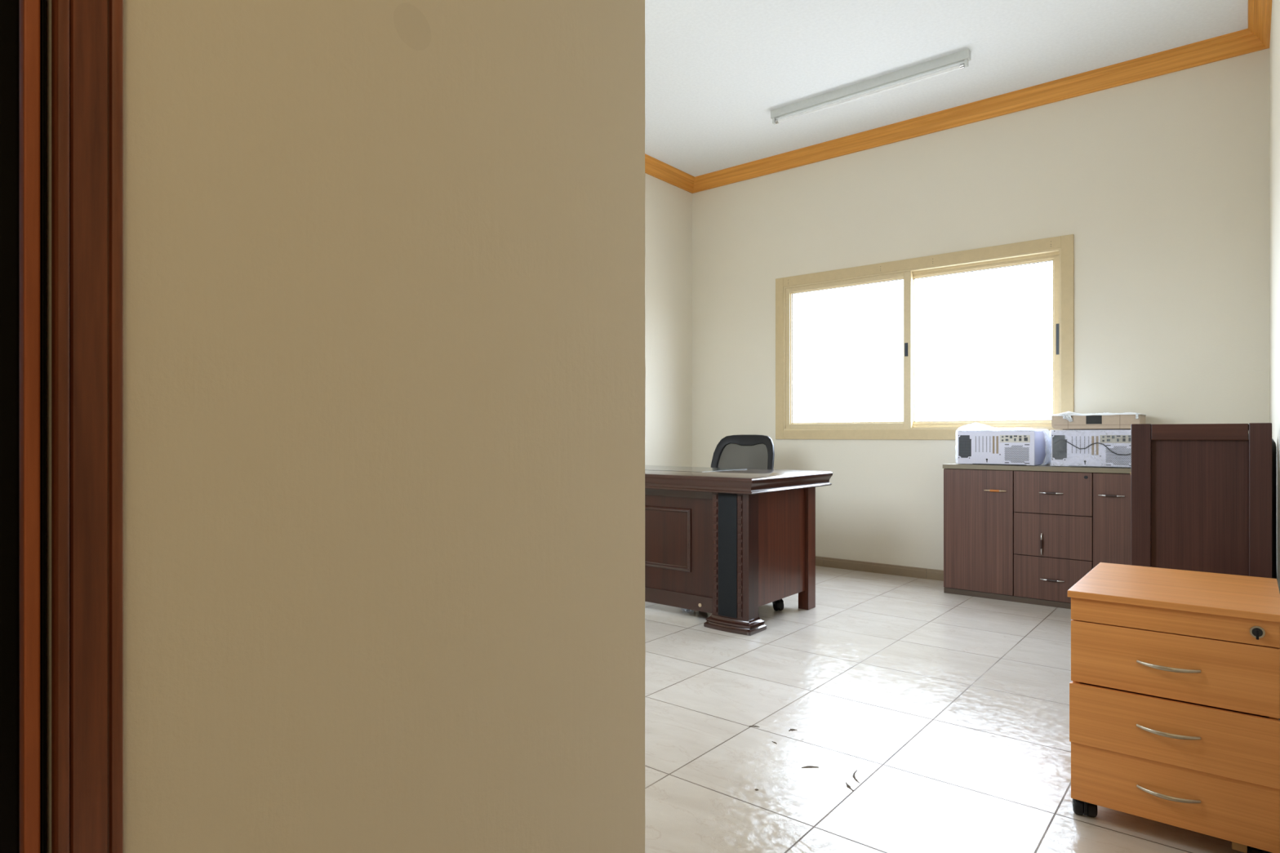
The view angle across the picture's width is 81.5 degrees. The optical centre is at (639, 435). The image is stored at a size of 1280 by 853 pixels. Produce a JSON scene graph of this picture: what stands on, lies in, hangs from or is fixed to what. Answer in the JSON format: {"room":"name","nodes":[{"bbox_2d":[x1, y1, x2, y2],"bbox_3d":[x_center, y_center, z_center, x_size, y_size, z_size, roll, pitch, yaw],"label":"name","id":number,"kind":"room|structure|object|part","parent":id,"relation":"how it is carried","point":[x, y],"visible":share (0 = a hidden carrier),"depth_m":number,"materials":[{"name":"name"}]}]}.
{"room":"office","nodes":[
{"label":"office","id":0,"kind":"room"},
{"bbox_2d":[46,0,645,852],"bbox_3d":[-2.261,-0.600,0.974,2.734,3.200,3.843,0,0,39],"label":"wall","id":1,"kind":"structure","parent":0,"point":[384,363],"depth_m":1.11,"materials":[{"name":"beige paint"}]},
{"bbox_2d":[0,0,123,852],"bbox_3d":[-0.964,-0.082,0.463,0.122,2.163,1.068,0,0,39],"label":"door frame","id":2,"kind":"structure","parent":1,"relation":"in","point":[87,35],"depth_m":0.80,"materials":[{"name":"brown wood"}]},
{"bbox_3d":[-0.607,-0.050,0.820,0.022,2.100,0.063,0,0,39],"label":"casing","id":3,"kind":"part","parent":2,"relation":"part of","materials":[{"name":"brown wood"}]},
{"bbox_2d":[644,173,692,466],"bbox_3d":[-0.940,-0.600,4.905,0.200,3.200,4.156,0,0,39],"label":"wall","id":4,"kind":"structure","parent":0,"point":[668,206],"depth_m":6.17,"materials":[{"name":"beige paint"}]},
{"bbox_2d":[644,153,694,193],"bbox_3d":[-0.790,-2.150,4.859,0.090,0.100,4.036,0,0,39],"label":"trim","id":5,"kind":"structure","parent":4,"relation":"attached to","point":[655,167],"depth_m":6.11,"materials":[{"name":"orange wood"}]},
{"bbox_2d":[644,565,1244,852],"bbox_3d":[0.029,1.060,1.642,5.834,0.120,8.178,0,0,39],"label":"floor","id":6,"kind":"structure","parent":0,"point":[950,712],"depth_m":2.51,"materials":[{"name":"white tile"}]},
{"bbox_2d":[680,608,697,612],"bbox_3d":[0.286,0.987,4.229,0.085,0.025,0.078,0,0,39],"label":"scrap","id":7,"kind":"object","parent":6,"relation":"on","point":[682,609],"visible":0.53,"depth_m":4.21,"materials":[{"name":"white"}]},
{"bbox_2d":[644,465,832,635],"bbox_3d":[0.162,0.605,4.578,1.762,0.790,0.920,0,0,39],"label":"executive desk","id":8,"kind":"object","parent":6,"relation":"on","point":[726,544],"visible":0.56,"depth_m":4.01,"materials":[{"name":"brown wood"}]},
{"bbox_3d":[-0.061,0.571,4.307,0.870,0.345,0.012,0,0,39],"label":"raised moulding","id":9,"kind":"part","parent":8,"relation":"part of","materials":[{"name":"brown wood"}]},
{"bbox_3d":[-0.051,0.619,4.319,1.210,0.652,0.020,0,0,39],"label":"modesty panel","id":10,"kind":"part","parent":8,"relation":"part of","materials":[{"name":"brown wood"}]},
{"bbox_3d":[-0.063,0.619,4.305,1.209,0.652,0.016,0,0,39],"label":"rail","id":11,"kind":"part","parent":8,"relation":"part of","materials":[{"name":"brown wood"}]},
{"bbox_3d":[0.765,0.592,4.055,0.018,0.597,0.555,0,0,39],"label":"panel","id":12,"kind":"part","parent":8,"relation":"part of","materials":[{"name":"red wood"}]},
{"bbox_3d":[0.967,0.646,4.308,0.064,0.707,0.092,0,0,39],"label":"leg","id":13,"kind":"part","parent":8,"relation":"part of","materials":[{"name":"red wood"}]},
{"bbox_2d":[711,435,774,469],"bbox_3d":[0.632,0.497,5.156,0.620,1.005,0.601,0,0,35],"label":"office chair","id":14,"kind":"object","parent":6,"relation":"on","point":[735,451],"visible":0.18,"depth_m":5.34,"materials":[{"name":"black plastic"}]},
{"bbox_3d":[0.737,0.262,5.304,0.412,0.407,0.136,0,0,35],"label":"panel","id":15,"kind":"part","parent":14,"relation":"part of","materials":[{"name":"grey fabric"}]},
{"bbox_2d":[758,599,783,616],"bbox_3d":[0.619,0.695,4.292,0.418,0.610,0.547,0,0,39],"label":"caster","id":16,"kind":"object","parent":6,"relation":"on","point":[778,605],"visible":0.15,"depth_m":4.22,"materials":[{"name":"black plastic"}]},
{"bbox_2d":[801,765,818,768],"bbox_3d":[0.511,0.999,2.240,0.052,0.002,0.012,0,0,-3],"label":"dirt fleck","id":17,"kind":"object","parent":6,"relation":"on","point":[807,766],"visible":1,"depth_m":2.24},
{"bbox_2d":[853,769,859,783],"bbox_3d":[0.632,0.999,2.179,0.017,0.002,0.085,0,0,12],"label":"dirt fleck","id":18,"kind":"object","parent":6,"relation":"on","point":[854,773],"visible":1,"depth_m":2.17,"materials":[{"name":"grey"}]},
{"bbox_2d":[942,462,1130,608],"bbox_3d":[2.517,0.591,4.476,1.231,0.818,0.413,0,0,39],"label":"storage cabinet","id":19,"kind":"object","parent":6,"relation":"on","point":[1023,534],"visible":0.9,"depth_m":4.40,"materials":[{"name":"brown wood"}]},
{"bbox_3d":[2.089,0.589,4.599,0.404,0.750,0.017,0,0,39],"label":"door","id":20,"kind":"part","parent":19,"relation":"part of","materials":[{"name":"brown wood"}]},
{"bbox_3d":[2.158,0.336,4.518,0.126,0.012,0.024,0,0,39],"label":"handle","id":21,"kind":"part","parent":19,"relation":"part of","materials":[{"name":"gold metal"}]},
{"bbox_2d":[955,422,1049,466],"bbox_3d":[2.307,0.051,4.678,0.532,0.263,0.359,0,0,39],"label":"computer tower","id":22,"kind":"object","parent":19,"relation":"on","point":[976,443],"visible":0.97,"depth_m":4.55,"materials":[{"name":"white metal"}]},
{"bbox_2d":[958,435,971,457],"bbox_3d":[2.045,0.070,4.677,0.075,0.142,0.003,0,0,39],"label":"grille","id":23,"kind":"object","parent":22,"relation":"attached to","point":[964,441],"depth_m":4.68,"materials":[{"name":"grey metal"}]},
{"bbox_3d":[2.266,0.021,4.495,0.167,0.044,0.003,0,0,39],"label":"port plate","id":24,"kind":"part","parent":22,"relation":"part of","materials":[{"name":"beige metal"}]},
{"bbox_2d":[1004,444,1029,463],"bbox_3d":[2.276,0.112,4.488,0.137,0.116,0.001,0,0,39],"label":"vent","id":25,"kind":"object","parent":22,"relation":"attached to","point":[1014,453],"depth_m":4.49,"materials":[{"name":"white metal"}]},
{"bbox_3d":[2.354,0.637,4.357,0.012,0.126,0.024,0,0,39],"label":"handle","id":26,"kind":"part","parent":19,"relation":"part of","materials":[{"name":"silver metal"}]},
{"bbox_3d":[2.392,0.336,4.326,0.126,0.012,0.024,0,0,39],"label":"handle","id":27,"kind":"part","parent":19,"relation":"part of","materials":[{"name":"silver metal"}]},
{"bbox_3d":[2.397,0.843,4.322,0.126,0.012,0.024,0,0,39],"label":"handle","id":28,"kind":"part","parent":19,"relation":"part of","materials":[{"name":"silver metal"}]},
{"bbox_3d":[2.406,0.839,4.340,0.405,0.248,0.017,0,0,39],"label":"drawer","id":29,"kind":"part","parent":19,"relation":"part of","materials":[{"name":"brown wood"}]},
{"bbox_3d":[2.406,0.587,4.340,0.405,0.248,0.017,0,0,39],"label":"drawer","id":30,"kind":"part","parent":19,"relation":"part of","materials":[{"name":"brown wood"}]},
{"bbox_3d":[2.406,0.336,4.340,0.405,0.245,0.017,0,0,39],"label":"drawer","id":31,"kind":"part","parent":19,"relation":"part of","materials":[{"name":"brown wood"}]},
{"bbox_2d":[1048,429,1130,468],"bbox_3d":[2.683,0.075,4.355,0.454,0.215,0.352,0,0,39],"label":"computer tower","id":32,"kind":"object","parent":19,"relation":"on","point":[1067,448],"visible":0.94,"depth_m":4.24,"materials":[{"name":"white metal"}]},
{"bbox_2d":[1052,435,1066,459],"bbox_3d":[2.447,0.070,4.335,0.075,0.142,0.003,0,0,39],"label":"grille","id":33,"kind":"object","parent":32,"relation":"attached to","point":[1059,442],"depth_m":4.33,"materials":[{"name":"grey metal"}]},
{"bbox_2d":[1049,411,1146,430],"bbox_3d":[2.674,-0.087,4.337,0.449,0.109,0.336,0,0,39],"label":"recorder","id":34,"kind":"object","parent":32,"relation":"on","point":[1068,420],"visible":0.99,"depth_m":4.23,"materials":[{"name":"beige plastic"}]},
{"bbox_3d":[2.668,0.021,4.153,0.167,0.044,0.003,0,0,39],"label":"port plate","id":35,"kind":"part","parent":32,"relation":"part of","materials":[{"name":"beige metal"}]},
{"bbox_2d":[1106,444,1130,466],"bbox_3d":[2.679,0.112,4.146,0.137,0.116,0.001,0,0,39],"label":"vent","id":36,"kind":"object","parent":32,"relation":"attached to","point":[1116,455],"depth_m":4.15,"materials":[{"name":"white metal"}]},
{"bbox_3d":[2.623,0.336,4.137,0.126,0.012,0.024,0,0,39],"label":"handle","id":37,"kind":"part","parent":19,"relation":"part of","materials":[{"name":"silver metal"}]},
{"bbox_3d":[2.722,0.589,4.081,0.402,0.750,0.017,0,0,39],"label":"door","id":38,"kind":"part","parent":19,"relation":"part of","materials":[{"name":"brown wood"}]},
{"bbox_2d":[1067,562,1279,852],"bbox_3d":[1.442,0.702,2.000,0.426,0.597,0.581,0,0,39],"label":"drawer unit","id":39,"kind":"object","parent":6,"relation":"on","point":[1175,686],"visible":1,"depth_m":1.80,"materials":[{"name":"orange wood"}]},
{"bbox_3d":[1.273,0.870,1.792,0.128,0.011,0.029,0,0,39],"label":"handle","id":40,"kind":"part","parent":39,"relation":"part of","materials":[{"name":"silver metal"}]},
{"bbox_3d":[1.268,0.717,1.786,0.128,0.011,0.029,0,0,39],"label":"handle","id":41,"kind":"part","parent":39,"relation":"part of","materials":[{"name":"silver metal"}]},
{"bbox_3d":[1.273,0.561,1.792,0.128,0.011,0.029,0,0,39],"label":"handle","id":42,"kind":"part","parent":39,"relation":"part of","materials":[{"name":"silver metal"}]},
{"bbox_3d":[1.280,0.719,1.804,0.414,0.152,0.016,0,0,39],"label":"drawer","id":43,"kind":"part","parent":39,"relation":"part of","materials":[{"name":"orange wood"}]},
{"bbox_3d":[1.286,0.450,1.810,0.412,0.058,0.016,0,0,39],"label":"lock rail","id":44,"kind":"part","parent":39,"relation":"part of","materials":[{"name":"orange wood"}]},
{"bbox_3d":[1.286,0.871,1.810,0.412,0.148,0.016,0,0,39],"label":"drawer","id":45,"kind":"part","parent":39,"relation":"part of","materials":[{"name":"orange wood"}]},
{"bbox_3d":[1.286,0.560,1.810,0.412,0.157,0.016,0,0,39],"label":"drawer","id":46,"kind":"part","parent":39,"relation":"part of","materials":[{"name":"orange wood"}]},
{"bbox_2d":[1130,422,1271,577],"bbox_3d":[2.021,0.480,2.675,0.379,1.040,0.500,0,0,39],"label":"base cabinet","id":47,"kind":"object","parent":6,"relation":"on","point":[1201,494],"visible":0.55,"depth_m":2.49,"materials":[{"name":"brown wood"}]},
{"bbox_3d":[1.754,0.480,2.599,0.058,1.040,0.045,0,0,39],"label":"post","id":48,"kind":"part","parent":47,"relation":"part of","materials":[{"name":"brown wood"}]},
{"bbox_3d":[1.877,-0.012,2.498,0.260,0.054,0.040,0,0,39],"label":"rail","id":49,"kind":"part","parent":47,"relation":"part of","materials":[{"name":"brown wood"}]},
{"bbox_3d":[1.878,0.427,2.500,0.262,0.826,0.012,0,0,39],"label":"panel","id":50,"kind":"part","parent":47,"relation":"part of","materials":[{"name":"brown wood"}]},
{"bbox_3d":[2.001,0.480,2.397,0.057,1.040,0.045,0,0,39],"label":"post","id":51,"kind":"part","parent":47,"relation":"part of","materials":[{"name":"brown wood"}]},
{"bbox_2d":[1248,433,1276,578],"bbox_3d":[2.507,0.496,3.279,0.446,1.008,0.650,0,0,39],"label":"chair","id":52,"kind":"object","parent":6,"relation":"on","point":[1273,444],"visible":0.03,"depth_m":2.91,"materials":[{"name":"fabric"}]},
{"bbox_2d":[644,0,1248,177],"bbox_3d":[0.029,-2.260,1.642,5.834,0.120,8.178,0,0,39],"label":"ceiling","id":53,"kind":"structure","parent":0,"point":[716,71],"depth_m":4.28,"materials":[{"name":"white paint"}]},
{"bbox_2d":[770,48,971,124],"bbox_3d":[1.391,-2.154,4.646,1.273,0.091,0.048,0,0,39],"label":"ceiling light","id":54,"kind":"object","parent":53,"relation":"attached to","point":[963,56],"visible":1,"depth_m":4.58,"materials":[{"name":"grey metal"}]},
{"bbox_2d":[692,48,1269,570],"bbox_3d":[2.588,-0.600,4.767,5.834,3.200,0.100,0,0,39],"label":"wall","id":55,"kind":"structure","parent":0,"point":[1160,184],"depth_m":4.72,"materials":[{"name":"beige paint"}]},
{"bbox_2d":[815,555,943,581],"bbox_3d":[1.952,0.964,5.216,3.739,0.072,0.011,0,0,39],"label":"baseboard","id":56,"kind":"structure","parent":55,"relation":"attached to","point":[888,569],"depth_m":5.38,"materials":[{"name":"beige tile"}]},
{"bbox_2d":[775,234,1073,439],"bbox_3d":[1.918,-0.609,5.306,2.077,1.278,0.115,0,0,39],"label":"window","id":57,"kind":"structure","parent":55,"relation":"in","point":[1059,250],"depth_m":5.26,"materials":[{"name":"beige metal"}]},
{"bbox_3d":[1.542,-0.609,5.585,0.997,1.110,0.038,0,0,39],"label":"sash","id":58,"kind":"part","parent":57,"relation":"part of","materials":[{"name":"white glass"}]},
{"bbox_3d":[1.889,-0.610,5.273,0.023,0.095,0.008,0,0,39],"label":"handle","id":59,"kind":"part","parent":57,"relation":"part of","materials":[{"name":"grey metal"}]},
{"bbox_3d":[2.292,-0.609,5.028,0.988,1.110,0.038,0,0,39],"label":"sash","id":60,"kind":"part","parent":57,"relation":"part of","materials":[{"name":"white glass"}]},
{"bbox_3d":[2.648,-0.611,4.707,0.023,0.195,0.008,0,0,39],"label":"handle","id":61,"kind":"part","parent":57,"relation":"part of","materials":[{"name":"grey metal"}]},
{"bbox_2d":[692,28,1266,193],"bbox_3d":[1.904,-2.150,5.204,3.823,0.100,0.090,0,0,39],"label":"trim","id":62,"kind":"structure","parent":55,"relation":"attached to","point":[1240,42],"depth_m":4.81,"materials":[{"name":"orange wood"}]},
{"bbox_2d":[1269,0,1279,593],"bbox_3d":[2.211,-0.600,2.442,0.150,3.200,3.976,0,0,39],"label":"wall","id":63,"kind":"structure","parent":0,"point":[1274,45],"depth_m":3.24,"materials":[{"name":"beige paint"}]},
{"bbox_2d":[1248,0,1271,48],"bbox_3d":[2.118,-2.150,2.518,0.090,0.100,3.976,0,0,39],"label":"trim","id":64,"kind":"structure","parent":63,"relation":"attached to","point":[1260,11],"depth_m":3.83,"materials":[{"name":"orange wood"}]}
]}

